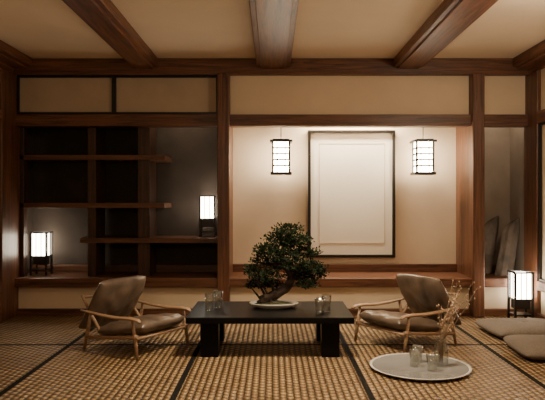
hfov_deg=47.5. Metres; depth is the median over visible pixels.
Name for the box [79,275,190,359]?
lounge chair
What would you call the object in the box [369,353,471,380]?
round tray
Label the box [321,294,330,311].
drinking glass
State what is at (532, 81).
wooden pillar
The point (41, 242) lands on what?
paper lantern
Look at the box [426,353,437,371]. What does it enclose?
drinking glass
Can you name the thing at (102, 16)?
ceiling beam
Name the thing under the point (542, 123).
window
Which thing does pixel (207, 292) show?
drinking glass
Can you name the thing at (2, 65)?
trim
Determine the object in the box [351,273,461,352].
lounge chair
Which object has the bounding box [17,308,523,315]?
baseboard
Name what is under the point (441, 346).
flower vase
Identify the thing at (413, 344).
drinking glass
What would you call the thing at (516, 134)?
wall
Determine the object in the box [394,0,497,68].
ceiling beam
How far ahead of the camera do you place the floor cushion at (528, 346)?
4.97 m
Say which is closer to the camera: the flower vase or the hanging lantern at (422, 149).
the flower vase
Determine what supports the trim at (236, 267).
attached to the wall at (425, 205)
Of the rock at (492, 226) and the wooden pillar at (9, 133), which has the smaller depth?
the wooden pillar at (9, 133)
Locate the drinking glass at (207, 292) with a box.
[205,292,214,310]
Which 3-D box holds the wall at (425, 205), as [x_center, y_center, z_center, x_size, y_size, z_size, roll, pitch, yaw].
[-0.010,-0.133,7.070,5.920,2.780,0.620,0,0,0]
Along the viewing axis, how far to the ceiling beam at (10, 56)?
6.30 m
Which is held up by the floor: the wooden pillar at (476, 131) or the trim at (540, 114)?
the wooden pillar at (476, 131)
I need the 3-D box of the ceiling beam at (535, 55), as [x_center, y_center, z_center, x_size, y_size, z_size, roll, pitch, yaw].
[2.690,-1.466,2.730,0.220,0.115,7.860,0,0,0]
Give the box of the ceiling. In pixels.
[0,0,544,57]
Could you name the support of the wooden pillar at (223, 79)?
on the floor
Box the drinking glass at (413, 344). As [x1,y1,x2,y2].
[412,344,422,362]
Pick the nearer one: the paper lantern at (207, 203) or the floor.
the floor
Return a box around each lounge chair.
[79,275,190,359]
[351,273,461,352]
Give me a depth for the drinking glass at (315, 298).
5.04 m
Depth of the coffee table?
4.95 m
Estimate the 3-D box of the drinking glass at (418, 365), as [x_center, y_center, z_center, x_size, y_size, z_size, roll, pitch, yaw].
[1.065,1.182,4.640,0.084,0.125,0.084,0,0,0]
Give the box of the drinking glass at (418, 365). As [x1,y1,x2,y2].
[409,349,420,366]
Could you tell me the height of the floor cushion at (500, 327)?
0.122 m
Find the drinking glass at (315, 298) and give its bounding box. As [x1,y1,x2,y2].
[315,298,324,314]
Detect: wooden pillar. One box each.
[0,68,19,321]
[217,73,230,300]
[468,73,484,317]
[524,70,540,317]
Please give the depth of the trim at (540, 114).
6.36 m
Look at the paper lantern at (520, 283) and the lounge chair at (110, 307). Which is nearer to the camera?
the lounge chair at (110, 307)
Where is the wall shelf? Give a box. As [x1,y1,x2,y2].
[20,127,216,276]
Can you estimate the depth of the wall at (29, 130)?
7.16 m
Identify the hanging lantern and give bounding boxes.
[270,139,291,174]
[410,139,436,174]
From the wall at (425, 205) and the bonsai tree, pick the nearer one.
the bonsai tree
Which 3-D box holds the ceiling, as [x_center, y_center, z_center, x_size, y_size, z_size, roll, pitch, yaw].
[-0.010,-1.573,2.815,5.920,0.100,8.030,0,0,0]
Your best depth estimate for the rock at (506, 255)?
6.89 m
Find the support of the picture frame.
attached to the wall at (425, 205)
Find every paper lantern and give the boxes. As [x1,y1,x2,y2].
[30,231,52,275]
[199,195,216,236]
[507,270,533,317]
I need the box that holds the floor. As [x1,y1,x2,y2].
[0,316,544,399]
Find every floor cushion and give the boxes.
[475,318,544,337]
[503,335,544,360]
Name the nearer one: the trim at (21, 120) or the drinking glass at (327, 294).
the drinking glass at (327, 294)
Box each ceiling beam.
[0,40,31,68]
[62,0,157,68]
[249,0,298,68]
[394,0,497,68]
[513,40,544,68]
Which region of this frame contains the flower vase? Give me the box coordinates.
[433,280,480,366]
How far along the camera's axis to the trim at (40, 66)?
6.66 m
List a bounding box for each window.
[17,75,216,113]
[538,122,544,282]
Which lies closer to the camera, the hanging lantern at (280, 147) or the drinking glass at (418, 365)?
the drinking glass at (418, 365)
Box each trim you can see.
[0,62,13,322]
[13,58,529,75]
[15,114,527,127]
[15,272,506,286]
[32,264,495,271]
[529,61,544,318]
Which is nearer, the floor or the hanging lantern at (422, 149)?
the floor
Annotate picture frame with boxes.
[308,130,394,257]
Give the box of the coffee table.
[186,301,353,356]
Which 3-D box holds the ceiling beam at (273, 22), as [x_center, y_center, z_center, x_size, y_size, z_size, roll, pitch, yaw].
[0.010,-1.466,2.730,0.360,0.115,7.860,0,0,0]
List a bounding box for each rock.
[485,216,498,273]
[494,218,518,275]
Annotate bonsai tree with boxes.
[243,221,329,308]
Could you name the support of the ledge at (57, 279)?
attached to the wall at (425, 205)
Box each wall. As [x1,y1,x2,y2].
[18,76,524,307]
[27,128,32,272]
[510,68,544,314]
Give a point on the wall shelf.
(96, 158)
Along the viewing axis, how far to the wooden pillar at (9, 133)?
6.50 m

